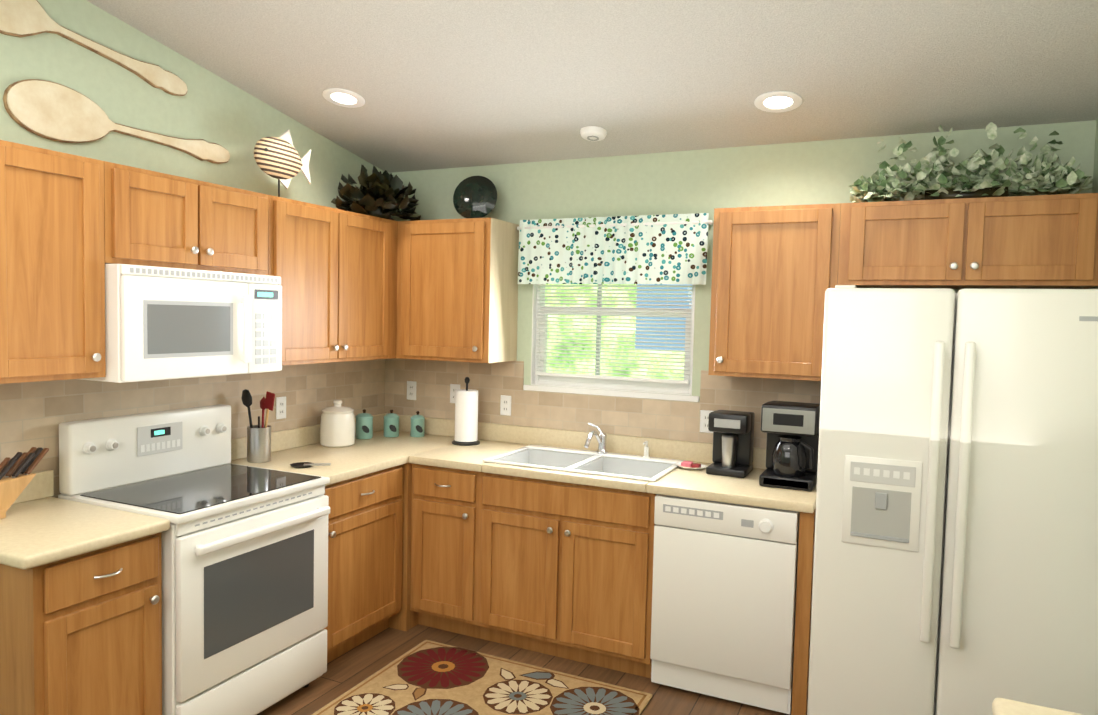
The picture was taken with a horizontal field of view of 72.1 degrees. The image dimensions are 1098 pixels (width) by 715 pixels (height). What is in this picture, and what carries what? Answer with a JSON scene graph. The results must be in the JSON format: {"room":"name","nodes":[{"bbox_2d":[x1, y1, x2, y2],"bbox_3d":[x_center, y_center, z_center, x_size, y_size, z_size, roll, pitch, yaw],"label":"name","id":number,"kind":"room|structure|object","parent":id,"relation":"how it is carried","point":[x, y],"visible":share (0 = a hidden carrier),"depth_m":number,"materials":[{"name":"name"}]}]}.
{"room":"kitchen","nodes":[
{"label":"kitchen","id":0,"kind":"room"},
{"bbox_2d":[0,0,383,470],"bbox_3d":[-2.357,-0.400,1.932,0.140,3.750,6.340,3,3,25],"label":"wall","id":1,"kind":"structure","parent":0,"point":[236,122],"depth_m":3.20,"materials":[{"name":"green paint"}]},
{"bbox_2d":[0,140,107,383],"bbox_3d":[-1.804,-0.310,2.555,0.339,0.764,0.420,3,3,25],"label":"upper cabinet","id":2,"kind":"object","parent":1,"relation":"attached to","point":[71,225],"depth_m":2.50,"materials":[{"name":"brown wood"}]},
{"bbox_2d":[0,0,187,95],"bbox_3d":[-1.801,-1.244,2.838,0.020,0.264,1.023,3,3,25],"label":"decor","id":3,"kind":"object","parent":1,"relation":"attached to","point":[21,18],"visible":1,"depth_m":2.82,"materials":[{"name":"beige paint"}]},
{"bbox_2d":[3,79,229,163],"bbox_3d":[-1.700,-0.925,3.085,0.020,0.211,0.975,3,3,25],"label":"decoration","id":4,"kind":"object","parent":1,"relation":"attached to","point":[50,110],"visible":1,"depth_m":2.84,"materials":[{"name":"beige paint"}]},
{"bbox_2d":[108,162,271,275],"bbox_3d":[-1.547,-0.536,3.080,0.339,0.357,0.759,3,3,25],"label":"upper cabinet","id":5,"kind":"object","parent":1,"relation":"attached to","point":[157,219],"depth_m":2.95,"materials":[{"name":"brown wood"}]},
{"bbox_2d":[81,264,281,382],"bbox_3d":[-1.500,-0.141,3.074,0.439,0.422,0.754,3,3,25],"label":"microwave","id":6,"kind":"object","parent":5,"relation":"attached to","point":[162,323],"visible":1,"depth_m":2.89,"materials":[{"name":"white plastic"}]},
{"bbox_2d":[0,359,384,497],"bbox_3d":[-1.542,0.270,3.562,0.008,0.487,2.470,3,3,25],"label":"wall tile","id":7,"kind":"structure","parent":1,"relation":"attached to","point":[34,414],"depth_m":3.37,"materials":[{"name":"tile"}]},
{"bbox_2d":[276,396,285,419],"bbox_3d":[-1.379,0.260,3.889,0.008,0.114,0.070,3,3,25],"label":"electrical outlet","id":8,"kind":"object","parent":7,"relation":"attached to","point":[280,407],"visible":1,"depth_m":3.88,"materials":[{"name":"white plastic"}]},
{"bbox_2d":[272,196,395,365],"bbox_3d":[-1.205,-0.364,3.824,0.339,0.764,0.860,3,3,25],"label":"upper cabinet","id":9,"kind":"object","parent":1,"relation":"attached to","point":[336,268],"depth_m":3.73,"materials":[{"name":"brown wood"}]},
{"bbox_2d":[254,130,310,196],"bbox_3d":[-1.273,-0.918,3.622,0.090,0.360,0.360,3,3,25],"label":"fish sculpture","id":10,"kind":"object","parent":9,"relation":"on","point":[281,160],"visible":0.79,"depth_m":3.58,"materials":[{"name":"wood"}]},
{"bbox_2d":[331,165,420,220],"bbox_3d":[-0.949,-0.911,4.163,0.436,0.302,0.576,3,3,25],"label":"foliage","id":11,"kind":"object","parent":9,"relation":"on","point":[379,194],"visible":0.96,"depth_m":4.05,"materials":[{"name":"green plant"}]},
{"bbox_2d":[392,221,397,357],"bbox_3d":[-0.949,-0.387,4.368,0.339,0.764,0.457,3,3,25],"label":"upper cabinet","id":12,"kind":"object","parent":1,"relation":"attached to","point":[393,333],"depth_m":4.22,"materials":[{"name":"brown wood"}]},
{"bbox_2d":[257,624,791,714],"bbox_3d":[-0.752,1.606,1.183,3.872,0.100,6.500,3,3,25],"label":"floor","id":13,"kind":"structure","parent":0,"point":[352,668],"depth_m":3.44,"materials":[{"name":"brown wood"}]},
{"bbox_2d":[0,532,161,714],"bbox_3d":[-1.704,1.022,2.560,0.628,0.876,0.425,3,3,25],"label":"base cabinet","id":14,"kind":"object","parent":13,"relation":"on","point":[81,634],"depth_m":2.36,"materials":[{"name":"brown wood"}]},
{"bbox_2d":[0,470,169,569],"bbox_3d":[-1.690,0.517,2.503,0.659,0.139,0.480,3,3,25],"label":"countertop","id":15,"kind":"structure","parent":14,"relation":"on","point":[40,525],"depth_m":2.47,"materials":[{"name":"beige laminate"}]},
{"bbox_2d":[0,447,48,518],"bbox_3d":[-1.875,0.436,2.558,0.100,0.206,0.366,2,3,11],"label":"knife block","id":16,"kind":"object","parent":15,"relation":"on","point":[17,476],"visible":1,"depth_m":2.60,"materials":[{"name":"brown wood"}]},
{"bbox_2d":[58,404,329,714],"bbox_3d":[-1.386,0.842,3.063,0.703,1.195,0.756,3,3,25],"label":"range","id":17,"kind":"object","parent":13,"relation":"on","point":[244,550],"visible":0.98,"depth_m":2.92,"materials":[{"name":"white metal"}]},
{"bbox_2d":[324,463,407,662],"bbox_3d":[-1.155,0.972,3.726,0.628,0.876,0.618,3,3,25],"label":"base cabinet","id":18,"kind":"object","parent":13,"relation":"on","point":[366,516],"depth_m":3.61,"materials":[{"name":"brown wood"}]},
{"bbox_2d":[231,425,403,485],"bbox_3d":[-1.144,0.466,3.679,0.644,0.139,0.584,3,3,25],"label":"countertop","id":19,"kind":"structure","parent":18,"relation":"on","point":[302,444],"depth_m":3.78,"materials":[{"name":"beige laminate"}]},
{"bbox_2d":[241,389,274,462],"bbox_3d":[-1.381,0.321,3.603,0.138,0.346,0.114,3,3,25],"label":"utensil crock","id":20,"kind":"object","parent":19,"relation":"on","point":[258,443],"visible":1,"depth_m":3.57,"materials":[{"name":"silver metal"}]},
{"bbox_2d":[290,462,330,467],"bbox_3d":[-1.105,0.494,3.482,0.197,0.026,0.110,3,3,25],"label":"spoon rest","id":21,"kind":"object","parent":19,"relation":"on","point":[302,465],"visible":1,"depth_m":3.48,"materials":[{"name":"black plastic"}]},
{"bbox_2d":[404,463,417,630],"bbox_3d":[-0.880,0.948,4.291,0.643,0.876,0.639,3,3,25],"label":"base cabinet","id":22,"kind":"object","parent":13,"relation":"on","point":[410,617],"depth_m":3.88,"materials":[{"name":"brown wood"}]},
{"bbox_2d":[318,413,816,512],"bbox_3d":[0.009,0.485,3.832,2.601,0.139,0.674,3,3,25],"label":"countertop","id":23,"kind":"structure","parent":22,"relation":"on","point":[436,448],"depth_m":3.80,"materials":[{"name":"beige laminate"}]},
{"bbox_2d":[320,400,354,447],"bbox_3d":[-1.142,0.351,4.079,0.184,0.247,0.184,3,3,25],"label":"canister","id":24,"kind":"object","parent":23,"relation":"on","point":[337,425],"visible":1,"depth_m":4.01,"materials":[{"name":"white ceramic"}]},
{"bbox_2d":[355,409,372,438],"bbox_3d":[-1.060,0.380,4.335,0.101,0.166,0.099,3,3,25],"label":"canister","id":25,"kind":"object","parent":23,"relation":"on","point":[364,424],"visible":1,"depth_m":4.30,"materials":[{"name":"teal ceramic"}]},
{"bbox_2d":[384,410,398,436],"bbox_3d":[-0.921,0.383,4.419,0.094,0.157,0.092,3,3,25],"label":"canister","id":26,"kind":"object","parent":23,"relation":"on","point":[391,423],"visible":1,"depth_m":4.38,"materials":[{"name":"teal ceramic"}]},
{"bbox_2d":[410,411,424,436],"bbox_3d":[-0.772,0.389,4.442,0.088,0.149,0.086,3,3,25],"label":"canister","id":27,"kind":"object","parent":23,"relation":"on","point":[417,425],"visible":1,"depth_m":4.41,"materials":[{"name":"teal ceramic"}]},
{"bbox_2d":[452,377,479,445],"bbox_3d":[-0.462,0.295,4.226,0.160,0.375,0.160,3,3,25],"label":"paper towel holder","id":28,"kind":"object","parent":23,"relation":"on","point":[466,416],"visible":1,"depth_m":4.17,"materials":[{"name":"white paper"}]},
{"bbox_2d":[483,422,685,481],"bbox_3d":[0.184,0.533,3.766,0.880,0.359,0.530,3,3,25],"label":"sink","id":29,"kind":"object","parent":23,"relation":"in","point":[623,466],"visible":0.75,"depth_m":3.87,"materials":[{"name":"white ceramic"}]},
{"bbox_2d":[675,461,706,469],"bbox_3d":[0.690,0.524,3.665,0.156,0.030,0.117,3,3,25],"label":"dish","id":30,"kind":"object","parent":23,"relation":"on","point":[689,465],"visible":1,"depth_m":3.64,"materials":[{"name":"white ceramic"}]},
{"bbox_2d":[706,410,754,477],"bbox_3d":[0.863,0.402,3.584,0.180,0.290,0.210,3,3,25],"label":"coffee maker","id":31,"kind":"object","parent":23,"relation":"on","point":[733,439],"visible":1,"depth_m":3.53,"materials":[{"name":"black plastic"}]},
{"bbox_2d":[759,401,819,491],"bbox_3d":[1.079,0.384,3.366,0.233,0.360,0.260,3,3,25],"label":"coffee maker","id":32,"kind":"object","parent":23,"relation":"on","point":[791,429],"visible":0.94,"depth_m":3.27,"materials":[{"name":"black plastic"}]},
{"bbox_2d":[312,640,652,714],"bbox_3d":[-0.454,1.473,2.730,1.188,0.012,1.760,3,3,25],"label":"rug","id":33,"kind":"object","parent":13,"relation":"on","point":[427,677],"visible":1,"depth_m":3.27,"materials":[{"name":"multicoloured fabric"}]},
{"bbox_2d":[410,464,815,714],"bbox_3d":[0.292,1.005,3.729,1.957,0.875,0.660,3,3,25],"label":"base cabinet","id":34,"kind":"object","parent":13,"relation":"on","point":[559,569],"visible":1,"depth_m":3.56,"materials":[{"name":"brown wood"}]},
{"bbox_2d":[650,494,799,713],"bbox_3d":[0.845,1.026,3.453,0.596,0.848,0.630,3,3,25],"label":"dishwasher","id":35,"kind":"object","parent":13,"relation":"on","point":[724,586],"visible":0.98,"depth_m":3.18,"materials":[{"name":"white metal"}]},
{"bbox_2d":[807,285,1097,714],"bbox_3d":[1.567,0.627,2.929,0.936,1.774,0.932,3,3,25],"label":"fridge","id":36,"kind":"object","parent":13,"relation":"on","point":[955,567],"visible":1,"depth_m":2.55,"materials":[{"name":"white metal"}]},
{"bbox_2d":[87,0,1097,172],"bbox_3d":[-0.681,-1.516,1.016,3.852,1.222,6.480,3,3,25],"label":"ceiling","id":37,"kind":"structure","parent":0,"point":[439,84],"depth_m":3.02,"materials":[{"name":"white paint"}]},
{"bbox_2d":[322,88,364,107],"bbox_3d":[-0.970,-1.224,3.568,0.196,0.040,0.194,3,3,25],"label":"recessed light","id":38,"kind":"object","parent":37,"relation":"in","point":[343,97],"visible":1,"depth_m":3.56,"materials":[{"name":"white plastic"}]},
{"bbox_2d":[580,126,606,140],"bbox_3d":[0.217,-1.089,3.685,0.130,0.052,0.130,3,3,25],"label":"smoke detector","id":39,"kind":"object","parent":37,"relation":"attached to","point":[592,133],"visible":1,"depth_m":3.65,"materials":[{"name":"white plastic"}]},
{"bbox_2d":[754,91,801,112],"bbox_3d":[0.968,-1.078,3.189,0.196,0.040,0.194,3,3,25],"label":"recessed light","id":40,"kind":"object","parent":37,"relation":"in","point":[778,101],"visible":1,"depth_m":3.18,"materials":[{"name":"white plastic"}]},
{"bbox_2d":[387,120,1095,447],"bbox_3d":[0.634,-0.064,3.966,3.572,3.000,0.140,3,3,25],"label":"wall","id":41,"kind":"structure","parent":0,"point":[783,174],"depth_m":3.81,"materials":[{"name":"green paint"}]},
{"bbox_2d":[396,217,518,362],"bbox_3d":[-0.523,-0.369,4.217,0.597,0.764,0.367,3,3,25],"label":"upper cabinet","id":42,"kind":"object","parent":41,"relation":"attached to","point":[457,290],"visible":1,"depth_m":4.08,"materials":[{"name":"brown wood"}]},
{"bbox_2d":[453,176,496,217],"bbox_3d":[-0.400,-0.878,4.184,0.247,0.260,0.125,3,3,25],"label":"decorative plate","id":43,"kind":"object","parent":42,"relation":"on","point":[474,196],"visible":0.96,"depth_m":4.14,"materials":[{"name":"ceramic"}]},
{"bbox_2d":[385,358,820,447],"bbox_3d":[0.165,0.219,4.117,2.604,0.366,0.008,3,3,25],"label":"wall tile","id":44,"kind":"structure","parent":41,"relation":"attached to","point":[491,383],"depth_m":4.13,"materials":[{"name":"tile"}]},
{"bbox_2d":[407,381,416,399],"bbox_3d":[-0.834,0.200,4.578,0.070,0.114,0.008,3,3,25],"label":"electrical outlet","id":45,"kind":"object","parent":44,"relation":"attached to","point":[411,390],"visible":1,"depth_m":4.58,"materials":[{"name":"white plastic"}]},
{"bbox_2d":[450,384,459,402],"bbox_3d":[-0.553,0.214,4.446,0.070,0.114,0.008,3,3,25],"label":"electrical outlet","id":46,"kind":"object","parent":44,"relation":"attached to","point":[453,387],"visible":0.71,"depth_m":4.45,"materials":[{"name":"white plastic"}]},
{"bbox_2d":[500,395,510,415],"bbox_3d":[-0.247,0.274,4.304,0.070,0.114,0.008,3,3,25],"label":"electrical outlet","id":47,"kind":"object","parent":44,"relation":"attached to","point":[505,404],"visible":1,"depth_m":4.30,"materials":[{"name":"white plastic"}]},
{"bbox_2d":[700,410,712,432],"bbox_3d":[0.797,0.324,3.814,0.070,0.114,0.008,3,3,25],"label":"electrical outlet","id":48,"kind":"object","parent":44,"relation":"attached to","point":[704,417],"visible":0.71,"depth_m":3.82,"materials":[{"name":"white plastic"}]},
{"bbox_2d":[523,284,698,401],"bbox_3d":[0.343,-0.246,4.072,1.000,0.900,0.122,3,3,25],"label":"window","id":49,"kind":"structure","parent":41,"relation":"in","point":[622,388],"depth_m":4.08,"materials":[{"name":"white plastic"}]},
{"bbox_2d":[535,285,691,383],"bbox_3d":[0.332,-0.285,4.043,0.880,0.805,0.032,3,3,25],"label":"window blinds","id":50,"kind":"object","parent":49,"relation":"attached to","point":[615,377],"visible":0.58,"depth_m":4.03,"materials":[{"name":"white plastic"}]},
{"bbox_2d":[517,213,713,284],"bbox_3d":[0.314,-0.560,3.968,1.076,0.353,0.090,3,3,25],"label":"valance","id":51,"kind":"object","parent":41,"relation":"attached to","point":[658,249],"visible":1,"depth_m":3.92,"materials":[{"name":"fabric"}]},
{"bbox_2d":[708,203,843,380],"bbox_3d":[1.055,-0.294,3.492,0.541,0.764,0.339,3,3,25],"label":"upper cabinet","id":52,"kind":"object","parent":41,"relation":"attached to","point":[778,272],"depth_m":3.35,"materials":[{"name":"brown wood"}]},
{"bbox_2d":[840,193,1097,288],"bbox_3d":[1.731,-0.470,3.166,0.940,0.347,0.339,3,3,25],"label":"upper cabinet","id":53,"kind":"object","parent":41,"relation":"attached to","point":[1036,241],"depth_m":3.01,"materials":[{"name":"brown wood"}]},
{"bbox_2d":[849,122,1093,202],"bbox_3d":[1.727,-0.812,3.138,0.901,0.337,0.267,3,3,25],"label":"ivy garland","id":54,"kind":"object","parent":53,"relation":"on","point":[1054,176],"visible":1,"depth_m":3.10,"materials":[{"name":"green plant"}]},
{"bbox_2d":[992,698,1082,714],"bbox_3d":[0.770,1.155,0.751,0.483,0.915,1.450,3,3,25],"label":"countertop","id":55,"kind":"structure","parent":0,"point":[1001,706],"depth_m":1.43,"materials":[{"name":"beige laminate"}]},
{"bbox_2d":[1089,119,1097,288],"bbox_3d":[1.000,-0.238,0.356,0.140,3.750,6.340,3,3,25],"label":"wall","id":56,"kind":"structure","parent":0,"point":[1095,181],"depth_m":3.07,"materials":[{"name":"green paint"}]},
{"label":"outside","id":57,"kind":"structure","parent":0,"visible":0},
{"bbox_2d":[545,284,684,379],"bbox_3d":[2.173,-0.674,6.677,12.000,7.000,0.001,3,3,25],"label":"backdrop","id":58,"kind":"structure","parent":57,"point":[616,357],"depth_m":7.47,"materials":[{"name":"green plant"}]},
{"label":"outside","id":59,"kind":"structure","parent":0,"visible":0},
{"bbox_2d":[595,284,691,374],"bbox_3d":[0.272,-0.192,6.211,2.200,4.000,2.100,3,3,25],"label":"house","id":60,"kind":"structure","parent":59,"point":[663,333],"depth_m":6.57,"materials":[{"name":"blue"}]}
]}

